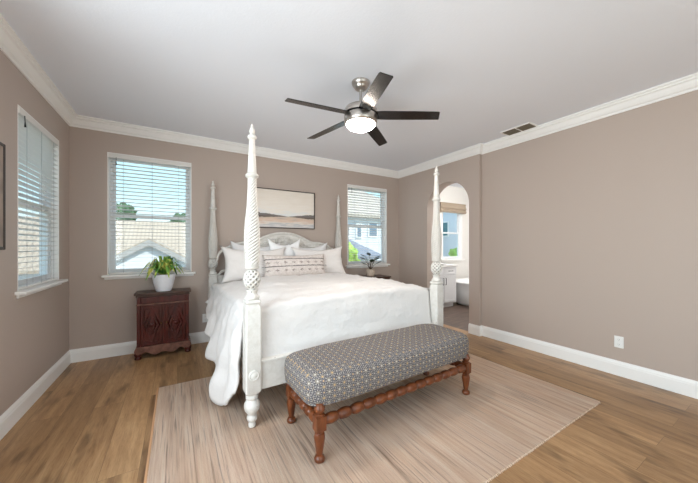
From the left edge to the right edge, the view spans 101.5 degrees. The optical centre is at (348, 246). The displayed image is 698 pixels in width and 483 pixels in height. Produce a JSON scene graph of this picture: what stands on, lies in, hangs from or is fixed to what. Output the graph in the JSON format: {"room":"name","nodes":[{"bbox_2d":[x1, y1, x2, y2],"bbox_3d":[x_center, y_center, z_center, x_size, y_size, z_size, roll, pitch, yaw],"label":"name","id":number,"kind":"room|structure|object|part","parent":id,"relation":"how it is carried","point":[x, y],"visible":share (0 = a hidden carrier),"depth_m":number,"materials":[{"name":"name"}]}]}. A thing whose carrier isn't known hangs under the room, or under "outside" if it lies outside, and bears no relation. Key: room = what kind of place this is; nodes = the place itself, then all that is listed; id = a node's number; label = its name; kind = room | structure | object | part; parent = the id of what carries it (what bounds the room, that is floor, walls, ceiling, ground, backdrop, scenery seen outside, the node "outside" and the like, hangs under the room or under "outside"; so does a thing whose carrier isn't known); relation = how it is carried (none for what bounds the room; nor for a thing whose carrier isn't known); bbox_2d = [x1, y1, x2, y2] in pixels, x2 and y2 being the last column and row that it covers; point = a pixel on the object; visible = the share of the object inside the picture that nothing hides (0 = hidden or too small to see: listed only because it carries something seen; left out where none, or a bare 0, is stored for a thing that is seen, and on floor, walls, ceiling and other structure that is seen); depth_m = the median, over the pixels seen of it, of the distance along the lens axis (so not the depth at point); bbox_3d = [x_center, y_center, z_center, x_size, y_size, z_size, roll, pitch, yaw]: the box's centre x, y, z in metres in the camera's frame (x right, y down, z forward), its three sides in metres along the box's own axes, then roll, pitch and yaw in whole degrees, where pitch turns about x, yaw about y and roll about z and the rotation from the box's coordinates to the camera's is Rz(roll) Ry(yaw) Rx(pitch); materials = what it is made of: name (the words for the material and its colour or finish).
{"room":"bedroom","nodes":[
{"label":"bedroom","id":0,"kind":"room"},
{"bbox_2d":[0,50,68,415],"bbox_3d":[-1.601,-0.074,0.533,0.140,2.740,6.045,0,0,-31],"label":"wall","id":1,"kind":"structure","parent":0,"point":[34,328],"depth_m":2.23,"materials":[{"name":"beige paint"}]},
{"bbox_2d":[0,142,5,249],"bbox_3d":[-2.134,-0.334,1.577,0.020,0.720,0.860,0,0,-31],"label":"framed picture","id":2,"kind":"object","parent":1,"relation":"attached to","point":[2,146],"visible":1,"depth_m":1.92,"materials":[{"name":"wood"}]},
{"bbox_2d":[0,350,70,439],"bbox_3d":[-1.570,1.223,0.633,0.016,0.146,5.905,0,0,-31],"label":"baseboard","id":3,"kind":"structure","parent":1,"relation":"attached to","point":[13,414],"depth_m":2.30,"materials":[{"name":"white paint"}]},
{"bbox_2d":[0,13,77,125],"bbox_3d":[-1.539,-1.387,0.652,0.088,0.115,5.905,0,0,-31],"label":"trim","id":4,"kind":"structure","parent":1,"relation":"attached to","point":[11,45],"depth_m":2.24,"materials":[{"name":"white paint"}]},
{"bbox_2d":[15,104,67,298],"bbox_3d":[-2.738,-0.337,2.489,0.190,1.455,0.960,0,0,-31],"label":"window","id":5,"kind":"structure","parent":1,"relation":"in","point":[31,290],"depth_m":2.80,"materials":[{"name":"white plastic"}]},
{"bbox_3d":[-2.773,-0.029,2.468,0.028,0.676,0.806,0,0,-31],"label":"sash","id":6,"kind":"part","parent":5,"relation":"part of","materials":[{"name":"white plastic"}]},
{"bbox_3d":[-2.787,-0.361,2.460,0.075,1.405,0.870,0,0,-31],"label":"frame","id":7,"kind":"part","parent":5,"relation":"part of","materials":[{"name":"white plastic"}]},
{"bbox_2d":[18,106,58,289],"bbox_3d":[-2.721,-0.359,2.499,0.073,1.389,0.850,0,0,-31],"label":"window blind","id":8,"kind":"object","parent":5,"relation":"attached to","point":[36,145],"visible":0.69,"depth_m":2.46,"materials":[{"name":"white plastic"}]},
{"bbox_3d":[-2.728,0.325,2.495,0.048,0.020,0.826,0,0,-31],"label":"rail","id":9,"kind":"part","parent":8,"relation":"part of","materials":[{"name":"white plastic"}]},
{"bbox_3d":[-2.728,-0.344,2.495,0.056,1.330,0.002,0,0,-31],"label":"ladder cord","id":10,"kind":"part","parent":8,"relation":"part of","materials":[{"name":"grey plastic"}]},
{"bbox_3d":[-2.706,0.365,2.508,0.116,0.052,0.960,0,0,-31],"label":"sill","id":11,"kind":"part","parent":5,"relation":"part of","materials":[{"name":"white paint"}]},
{"bbox_3d":[-2.799,-0.680,2.453,0.028,0.704,0.806,0,0,-31],"label":"sash","id":12,"kind":"part","parent":5,"relation":"part of","materials":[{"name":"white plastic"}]},
{"bbox_2d":[69,126,398,349],"bbox_3d":[-1.073,-0.074,4.461,5.096,2.740,0.140,0,0,-31],"label":"wall","id":13,"kind":"structure","parent":0,"point":[101,311],"depth_m":3.78,"materials":[{"name":"beige paint"}]},
{"bbox_2d":[70,331,209,362],"bbox_3d":[-1.058,1.223,4.379,4.757,0.146,0.016,0,0,-31],"label":"baseboard","id":14,"kind":"structure","parent":13,"relation":"attached to","point":[118,349],"depth_m":3.33,"materials":[{"name":"white paint"}]},
{"bbox_2d":[101,152,195,279],"bbox_3d":[-2.470,-0.354,3.579,0.950,1.490,0.190,0,0,-31],"label":"window","id":15,"kind":"structure","parent":13,"relation":"in","point":[111,244],"depth_m":3.43,"materials":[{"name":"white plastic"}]},
{"bbox_3d":[-2.451,0.365,3.547,0.950,0.052,0.116,0,0,-31],"label":"sill","id":16,"kind":"part","parent":15,"relation":"part of","materials":[{"name":"white paint"}]},
{"bbox_2d":[108,153,190,274],"bbox_3d":[-2.460,-0.377,3.562,0.840,1.424,0.073,0,0,-31],"label":"window blind","id":17,"kind":"object","parent":15,"relation":"attached to","point":[110,155],"visible":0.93,"depth_m":3.54,"materials":[{"name":"white plastic"}]},
{"bbox_3d":[-2.465,0.325,3.569,0.816,0.020,0.048,0,0,-31],"label":"rail","id":18,"kind":"part","parent":17,"relation":"part of","materials":[{"name":"white plastic"}]},
{"bbox_3d":[-2.222,-0.361,3.716,0.002,1.365,0.056,0,0,-31],"label":"ladder cord","id":19,"kind":"part","parent":17,"relation":"part of","materials":[{"name":"white fabric"}]},
{"bbox_3d":[-2.507,-0.706,3.639,0.796,0.722,0.028,0,0,-31],"label":"sash","id":20,"kind":"part","parent":15,"relation":"part of","materials":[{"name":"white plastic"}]},
{"bbox_3d":[-2.492,-0.038,3.614,0.796,0.694,0.028,0,0,-31],"label":"sash","id":21,"kind":"part","parent":15,"relation":"part of","materials":[{"name":"white plastic"}]},
{"bbox_2d":[202,314,207,322],"bbox_3d":[-1.940,0.971,3.852,0.072,0.116,0.008,0,0,-31],"label":"wall outlet","id":22,"kind":"object","parent":13,"relation":"attached to","point":[204,319],"visible":0.66,"depth_m":3.84,"materials":[{"name":"white plastic"}]},
{"bbox_2d":[70,115,397,177],"bbox_3d":[-1.040,-1.387,4.348,4.757,0.115,0.088,0,0,-31],"label":"trim","id":23,"kind":"structure","parent":13,"relation":"attached to","point":[86,122],"depth_m":3.85,"materials":[{"name":"white paint"}]},
{"bbox_2d":[256,187,314,228],"bbox_3d":[-1.004,-0.570,4.399,1.024,0.590,0.034,0,0,-31],"label":"framed painting","id":24,"kind":"object","parent":13,"relation":"attached to","point":[277,208],"visible":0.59,"depth_m":4.41},
{"bbox_2d":[345,184,389,267],"bbox_3d":[0.329,-0.349,5.264,0.965,1.480,0.190,0,0,-31],"label":"window","id":25,"kind":"structure","parent":13,"relation":"in","point":[384,225],"depth_m":5.43,"materials":[{"name":"white plastic"}]},
{"bbox_3d":[0.292,-0.698,5.325,0.811,0.717,0.028,0,0,-31],"label":"sash","id":26,"kind":"part","parent":25,"relation":"part of","materials":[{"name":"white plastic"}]},
{"bbox_3d":[0.307,-0.035,5.299,0.811,0.689,0.028,0,0,-31],"label":"sash","id":27,"kind":"part","parent":25,"relation":"part of","materials":[{"name":"white plastic"}]},
{"bbox_2d":[348,185,385,264],"bbox_3d":[0.339,-0.372,5.248,0.855,1.414,0.073,0,0,-31],"label":"window blind","id":28,"kind":"object","parent":25,"relation":"attached to","point":[352,187],"visible":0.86,"depth_m":5.24,"materials":[{"name":"white plastic"}]},
{"bbox_3d":[0.334,0.325,5.255,0.831,0.020,0.048,0,0,-31],"label":"rail","id":29,"kind":"part","parent":28,"relation":"part of","materials":[{"name":"white plastic"}]},
{"bbox_3d":[0.582,-0.356,5.404,0.002,1.355,0.056,0,0,-31],"label":"ladder cord","id":30,"kind":"part","parent":28,"relation":"part of","materials":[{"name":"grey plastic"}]},
{"bbox_3d":[0.348,0.365,5.233,0.965,0.052,0.116,0,0,-31],"label":"sill","id":31,"kind":"part","parent":25,"relation":"part of","materials":[{"name":"white paint"}]},
{"bbox_2d":[0,0,697,187],"bbox_3d":[1.708,-1.504,2.818,8.166,0.120,6.545,0,0,-31],"label":"ceiling","id":32,"kind":"structure","parent":0,"point":[215,69],"depth_m":2.22,"materials":[{"name":"white paint"}]},
{"bbox_2d":[285,72,439,145],"bbox_3d":[0.059,-1.232,2.486,1.254,0.425,1.310,0,0,-31],"label":"ceiling fan","id":33,"kind":"object","parent":32,"relation":"hanging from","point":[361,116],"visible":1,"depth_m":2.43,"materials":[{"name":"silver metal"}]},
{"bbox_3d":[-0.234,-1.133,2.318,0.580,0.057,0.111,0,0,-31],"label":"blade","id":34,"kind":"part","parent":33,"relation":"part of","materials":[{"name":"brown wood"}]},
{"bbox_3d":[-0.185,-1.133,2.775,0.579,0.057,0.108,0,0,42],"label":"blade","id":35,"kind":"part","parent":33,"relation":"part of","materials":[{"name":"brown wood"}]},
{"bbox_3d":[0.103,-1.052,2.514,0.262,0.065,0.262,0,0,-31],"label":"lamp shade","id":36,"kind":"part","parent":33,"relation":"part of","materials":[{"name":"white glass"}]},
{"bbox_3d":[0.182,-1.133,2.133,0.108,0.057,0.579,0,0,-12],"label":"blade","id":37,"kind":"part","parent":33,"relation":"part of","materials":[{"name":"brown wood"}]},
{"bbox_3d":[0.262,-1.133,2.868,0.108,0.057,0.579,0,0,24],"label":"blade","id":38,"kind":"part","parent":33,"relation":"part of","materials":[{"name":"brown wood"}]},
{"bbox_3d":[0.489,-1.133,2.472,0.579,0.057,0.108,0,0,6],"label":"blade","id":39,"kind":"part","parent":33,"relation":"part of","materials":[{"name":"brown wood"}]},
{"bbox_2d":[500,122,537,135],"bbox_3d":[2.088,-1.437,3.511,0.190,0.012,0.360,0,0,-31],"label":"ceiling vent","id":40,"kind":"object","parent":32,"relation":"in","point":[529,125],"visible":1,"depth_m":3.49,"materials":[{"name":"white metal"}]},
{"bbox_2d":[0,302,697,482],"bbox_3d":[1.633,1.356,2.653,7.866,0.120,6.340,0,0,-31],"label":"floor","id":41,"kind":"structure","parent":0,"point":[93,423],"depth_m":2.05,"materials":[{"name":"brown wood"}]},
{"bbox_2d":[134,287,190,360],"bbox_3d":[-2.245,0.917,3.462,0.570,0.757,0.282,0,0,-31],"label":"nightstand","id":42,"kind":"object","parent":41,"relation":"on","point":[162,317],"visible":0.99,"depth_m":3.36,"materials":[{"name":"red wood"}]},
{"bbox_3d":[-2.291,0.916,3.309,0.204,0.459,0.020,0,0,-31],"label":"door","id":43,"kind":"part","parent":42,"relation":"part of","materials":[{"name":"red wood"}]},
{"bbox_2d":[140,256,184,291],"bbox_3d":[-2.227,0.327,3.411,0.438,0.425,0.412,0,0,-20],"label":"potted plant","id":44,"kind":"object","parent":42,"relation":"on","point":[163,281],"visible":1,"depth_m":3.36,"materials":[{"name":"green plant"}]},
{"bbox_3d":[-2.233,0.438,3.436,0.242,0.203,0.242,0,0,-31],"label":"pot","id":45,"kind":"part","parent":44,"relation":"part of","materials":[{"name":"white ceramic"}]},
{"bbox_3d":[-2.186,0.671,3.364,0.526,0.016,0.030,0,0,-31],"label":"moulding","id":46,"kind":"part","parent":42,"relation":"part of","materials":[{"name":"brown wood"}]},
{"bbox_3d":[-2.188,0.625,3.367,0.438,0.068,0.016,0,0,-31],"label":"drawer","id":47,"kind":"part","parent":42,"relation":"part of","materials":[{"name":"red wood"}]},
{"bbox_3d":[-2.089,0.916,3.431,0.204,0.459,0.020,0,0,-31],"label":"door","id":48,"kind":"part","parent":42,"relation":"part of","materials":[{"name":"red wood"}]},
{"bbox_2d":[208,124,442,427],"bbox_3d":[-0.434,0.213,3.430,2.054,2.166,2.216,0,0,-32],"label":"bed","id":49,"kind":"object","parent":41,"relation":"on","point":[258,373],"visible":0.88,"depth_m":2.03,"materials":[{"name":"white paint"}]},
{"bbox_3d":[-1.812,0.802,3.796,0.110,0.988,0.110,0,0,-32],"label":"bed post","id":50,"kind":"part","parent":49,"relation":"part of","materials":[{"name":"white paint"}]},
{"bbox_3d":[-1.252,0.944,2.914,0.036,0.175,1.980,0,0,-32],"label":"rail","id":51,"kind":"part","parent":49,"relation":"part of","materials":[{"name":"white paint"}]},
{"bbox_3d":[-0.691,0.796,2.032,0.110,0.976,0.110,0,0,-32],"label":"bed post","id":52,"kind":"part","parent":49,"relation":"part of","materials":[{"name":"white paint"}]},
{"bbox_3d":[-0.996,0.401,4.314,1.600,1.190,0.040,0,0,-32],"label":"headboard","id":53,"kind":"part","parent":49,"relation":"part of","materials":[{"name":"white paint"}]},
{"bbox_3d":[-0.986,-0.054,4.299,1.619,0.318,0.040,0,0,-32],"label":"rim moulding","id":54,"kind":"part","parent":49,"relation":"part of","materials":[{"name":"white paint"}]},
{"bbox_2d":[204,273,430,405],"bbox_3d":[-0.381,0.811,3.343,2.390,0.901,1.870,0,0,-32],"label":"duvet","id":55,"kind":"object","parent":49,"relation":"on","point":[299,312],"visible":0.96,"depth_m":2.49,"materials":[{"name":"white fabric"}]},
{"bbox_2d":[220,246,285,282],"bbox_3d":[-1.225,0.230,3.752,0.866,0.467,0.212,0,0,-32],"label":"pillow sham","id":56,"kind":"object","parent":55,"relation":"on","point":[235,270],"visible":0.56,"depth_m":3.58,"materials":[{"name":"white fabric"}]},
{"bbox_2d":[267,238,299,255],"bbox_3d":[-0.917,0.141,4.101,0.502,0.513,0.127,0,0,-34],"label":"throw cushion","id":57,"kind":"object","parent":55,"relation":"on","point":[288,251],"visible":0.38,"depth_m":4.09,"materials":[{"name":"white fabric"}]},
{"bbox_2d":[261,254,326,276],"bbox_3d":[-0.721,0.264,3.871,0.944,0.301,0.169,0,0,-33],"label":"lumbar pillow","id":58,"kind":"object","parent":55,"relation":"on","point":[305,264],"visible":0.95,"depth_m":3.79,"materials":[{"name":"fabric"}]},
{"bbox_2d":[291,246,345,273],"bbox_3d":[-0.432,0.230,4.257,0.859,0.467,0.219,0,0,-35],"label":"pillow sham","id":59,"kind":"object","parent":55,"relation":"on","point":[333,256],"visible":0.49,"depth_m":4.27,"materials":[{"name":"white fabric"}]},
{"bbox_3d":[0.126,0.926,2.549,1.826,0.210,0.056,0,0,-32],"label":"foot rail","id":60,"kind":"part","parent":49,"relation":"part of","materials":[{"name":"white paint"}]},
{"bbox_3d":[0.941,0.796,3.069,0.110,0.976,0.110,0,0,-32],"label":"bed post","id":61,"kind":"part","parent":49,"relation":"part of","materials":[{"name":"white paint"}]},
{"bbox_2d":[144,353,600,482],"bbox_3d":[0.171,1.290,2.473,3.157,0.012,2.180,0,0,-31],"label":"area rug","id":62,"kind":"object","parent":41,"relation":"on","point":[436,432],"visible":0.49,"depth_m":1.96,"materials":[{"name":"fabric"}]},
{"bbox_2d":[284,324,470,463],"bbox_3d":[0.297,1.021,2.280,1.570,0.528,0.545,0,0,-33],"label":"upholstered bench","id":63,"kind":"object","parent":62,"relation":"on","point":[319,376],"visible":1,"depth_m":1.98,"materials":[{"name":"fabric"}]},
{"bbox_3d":[-0.421,1.109,2.083,0.068,0.350,0.068,0,0,-33],"label":"leg","id":64,"kind":"part","parent":63,"relation":"part of","materials":[{"name":"brown wood"}]},
{"bbox_3d":[-0.176,1.109,1.705,0.068,0.350,0.068,0,0,-33],"label":"leg","id":65,"kind":"part","parent":63,"relation":"part of","materials":[{"name":"brown wood"}]},
{"bbox_3d":[0.297,0.854,2.280,1.570,0.194,0.544,0,0,-33],"label":"seat","id":66,"kind":"part","parent":63,"relation":"part of","materials":[{"name":"fabric"}]},
{"bbox_3d":[1.015,1.109,2.477,0.068,0.350,0.068,0,0,-33],"label":"leg","id":67,"kind":"part","parent":63,"relation":"part of","materials":[{"name":"brown wood"}]},
{"bbox_2d":[363,275,390,278],"bbox_3d":[0.392,0.913,5.009,0.620,0.765,0.352,0,0,-31],"label":"nightstand","id":68,"kind":"object","parent":41,"relation":"on","point":[376,276],"visible":0.02,"depth_m":4.98,"materials":[{"name":"red wood"}]},
{"bbox_2d":[360,253,380,276],"bbox_3d":[0.371,0.322,4.969,0.386,0.418,0.298,0,0,-6],"label":"potted plant","id":69,"kind":"object","parent":68,"relation":"on","point":[370,272],"visible":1,"depth_m":4.92,"materials":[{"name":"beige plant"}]},
{"bbox_3d":[0.374,0.466,4.971,0.161,0.130,0.161,0,0,-31],"label":"pot","id":70,"kind":"part","parent":69,"relation":"part of","materials":[{"name":"white ceramic"}]},
{"bbox_2d":[439,263,457,306],"bbox_3d":[1.680,0.746,6.037,1.207,1.100,0.571,0,0,-31],"label":"bathroom vanity","id":71,"kind":"object","parent":41,"relation":"on","point":[448,273],"visible":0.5,"depth_m":6.01,"materials":[{"name":"white paint"}]},
{"bbox_3d":[1.805,0.893,5.827,0.376,0.565,0.020,0,0,-31],"label":"door","id":72,"kind":"part","parent":71,"relation":"part of","materials":[{"name":"white paint"}]},
{"bbox_3d":[2.138,0.523,6.027,0.376,0.145,0.020,0,0,-31],"label":"drawer","id":73,"kind":"part","parent":71,"relation":"part of","materials":[{"name":"white paint"}]},
{"bbox_3d":[2.138,0.893,6.027,0.376,0.565,0.020,0,0,-31],"label":"door","id":74,"kind":"part","parent":71,"relation":"part of","materials":[{"name":"white paint"}]},
{"bbox_2d":[442,264,457,266],"bbox_3d":[1.676,0.386,6.043,1.207,0.100,0.555,0,0,-31],"label":"countertop","id":75,"kind":"structure","parent":71,"relation":"on","point":[446,265],"depth_m":6.03,"materials":[{"name":"white stone"}]},
{"bbox_2d":[456,278,468,305],"bbox_3d":[2.977,1.036,6.299,1.220,0.520,1.260,0,0,-31],"label":"bathtub","id":76,"kind":"object","parent":41,"relation":"on","point":[462,284],"visible":0.18,"depth_m":6.17,"materials":[{"name":"white ceramic"}]},
{"bbox_2d":[439,186,468,278],"bbox_3d":[2.192,-0.074,6.760,2.870,2.740,0.120,0,0,-31],"label":"wall","id":77,"kind":"structure","parent":0,"point":[450,194],"depth_m":7.04,"materials":[{"name":"white paint"}]},
{"bbox_2d":[441,213,464,261],"bbox_3d":[2.483,-0.304,6.906,0.790,1.340,0.190,0,0,-31],"label":"window","id":78,"kind":"structure","parent":77,"relation":"in","point":[458,232],"depth_m":7.08,"materials":[{"name":"white plastic"}]},
{"bbox_3d":[2.462,-0.026,6.941,0.636,0.620,0.028,0,0,-31],"label":"sash","id":79,"kind":"part","parent":78,"relation":"part of","materials":[{"name":"white plastic"}]},
{"bbox_3d":[2.453,-0.329,6.955,0.700,1.290,0.075,0,0,-31],"label":"frame","id":80,"kind":"part","parent":78,"relation":"part of","materials":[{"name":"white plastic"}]},
{"bbox_3d":[2.502,0.340,6.874,0.790,0.052,0.116,0,0,-31],"label":"sill","id":81,"kind":"part","parent":78,"relation":"part of","materials":[{"name":"white paint"}]},
{"bbox_3d":[2.446,-0.619,6.967,0.636,0.646,0.028,0,0,-31],"label":"sash","id":82,"kind":"part","parent":78,"relation":"part of","materials":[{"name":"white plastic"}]},
{"bbox_2d":[440,202,466,213],"bbox_3d":[2.505,-0.909,6.830,0.880,0.230,0.076,0,0,-31],"label":"roman shade","id":83,"kind":"object","parent":77,"relation":"attached to","point":[446,207],"visible":1,"depth_m":6.79,"materials":[{"name":"beige fabric"}]},
{"bbox_2d":[399,90,697,380],"bbox_3d":[2.583,-0.074,3.135,0.199,2.740,5.905,0,0,-31],"label":"wall","id":84,"kind":"structure","parent":0,"point":[583,236],"depth_m":3.07,"materials":[{"name":"beige paint"}]},
{"bbox_2d":[398,72,697,178],"bbox_3d":[2.486,-1.387,3.076,0.147,0.115,5.905,0,0,-31],"label":"trim","id":85,"kind":"structure","parent":84,"relation":"attached to","point":[689,83],"depth_m":3.12,"materials":[{"name":"white paint"}]},
{"bbox_2d":[468,323,697,398],"bbox_3d":[2.925,1.223,2.416,0.075,0.146,4.321,0,0,-31],"label":"baseboard","id":86,"kind":"structure","parent":84,"relation":"attached to","point":[680,385],"depth_m":2.98,"materials":[{"name":"white paint"}]},
{"bbox_2d":[614,335,623,348],"bbox_3d":[2.701,0.960,2.853,0.008,0.116,0.072,0,0,-31],"label":"wall outlet","id":87,"kind":"object","parent":84,"relation":"attached to","point":[618,341],"visible":1,"depth_m":2.85,"materials":[{"name":"white plastic"}]},
{"label":"outside","id":88,"kind":"structure","parent":0,"visible":0},
{"bbox_3d":[-8.615,4.346,23.995,130.000,0.100,130.000,0,0,-31],"label":"ground","id":89,"kind":"structure","parent":88,"visible":0},
{"bbox_2d":[18,216,185,279],"bbox_3d":[-14.221,1.336,17.701,13.700,5.920,7.800,0,0,-31],"label":"house","id":90,"kind":"structure","parent":89,"relation":"on","point":[120,244],"depth_m":16.72,"materials":[{"name":"white paint"}]},
{"bbox_2d":[116,203,137,220],"bbox_3d":[-18.338,0.361,22.869,2.286,7.870,2.211,0,0,-31],"label":"tree","id":91,"kind":"object","parent":89,"relation":"on","point":[122,204],"visible":0.25,"depth_m":22.44,"materials":[{"name":"green plant"}]},
{"bbox_2d":[116,238,185,268],"bbox_3d":[-8.500,2.001,12.368,3.580,4.590,4.320,0,0,-31],"label":"house","id":92,"kind":"structure","parent":89,"relation":"on","point":[160,249],"depth_m":10.57,"materials":[{"name":"white paint"}]},
{"bbox_2d":[167,213,185,221],"bbox_3d":[-15.193,0.616,25.872,3.017,7.360,2.863,0,0,-4],"label":"tree","id":93,"kind":"object","parent":89,"relation":"on","point":[176,214],"visible":0.06,"depth_m":25.15,"materials":[{"name":"green plant"}]},
{"bbox_2d":[349,242,360,260],"bbox_3d":[-0.163,2.075,9.252,1.107,4.443,1.148,0,0,26],"label":"tree","id":94,"kind":"object","parent":89,"relation":"on","point":[351,257],"visible":0.18,"depth_m":8.94,"materials":[{"name":"green plant"}]},
{"bbox_2d":[348,190,379,259],"bbox_3d":[0.097,0.196,18.736,6.300,8.200,8.600,0,0,-31],"label":"house","id":95,"kind":"structure","parent":89,"relation":"on","point":[370,243],"depth_m":14.67,"materials":[{"name":"white paint"}]},
{"bbox_3d":[0.519,-0.779,14.257,0.220,0.610,0.010,0,0,-31],"label":"pane","id":96,"kind":"part","parent":95,"relation":"part of","materials":[{"name":"clear glass"}]},
{"bbox_3d":[1.247,-0.854,14.695,0.460,0.660,0.010,0,0,-31],"label":"pane","id":97,"kind":"part","parent":95,"relation":"part of","materials":[{"name":"clear glass"}]},
{"bbox_2d":[349,240,379,260],"bbox_3d":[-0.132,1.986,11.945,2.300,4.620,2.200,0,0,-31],"label":"house","id":98,"kind":"structure","parent":89,"relation":"on","point":[373,253],"depth_m":11.44,"materials":[{"name":"white paint"}]},
{"bbox_2d":[443,212,456,256],"bbox_3d":[7.625,-0.389,19.418,6.600,9.370,7.300,0,0,-31],"label":"house","id":99,"kind":"structure","parent":89,"relation":"on","point":[449,219],"depth_m":16.63,"materials":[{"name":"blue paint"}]},
{"bbox_3d":[5.670,-1.004,16.840,0.010,0.760,0.360,0,0,-31],"label":"pane","id":100,"kind":"part","parent":99,"relation":"part of","materials":[{"name":"teal glass"}]},
{"bbox_2d":[448,247,456,255],"bbox_3d":[5.614,1.924,13.186,2.052,4.744,2.047,0,0,0],"label":"tree","id":101,"kind":"object","parent":89,"relation":"on","point":[453,252],"visible":0.09,"depth_m":13.28,"materials":[{"name":"green plant"}]},
{"bbox_3d":[-0.438,0.756,3.437,1.840,0.520,1.970,0,0,-32],"label":"mattress","id":102,"kind":"object","parent":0,"visible":0},
{"bbox_2d":[230,241,279,250],"bbox_3d":[-1.294,0.181,3.982,0.710,0.516,0.157,0,0,-29],"label":"pillow","id":103,"kind":"object","parent":102,"relation":"on","point":[236,246],"visible":0.1,"depth_m":3.87,"materials":[{"name":"white fabric"}]},
{"bbox_2d":[287,242,327,250],"bbox_3d":[-0.611,0.186,4.418,0.686,0.496,0.162,0,0,-37],"label":"pillow","id":104,"kind":"object","parent":102,"relation":"on","point":[322,247],"visible":0.1,"depth_m":4.48,"materials":[{"name":"white fabric"}]}
]}

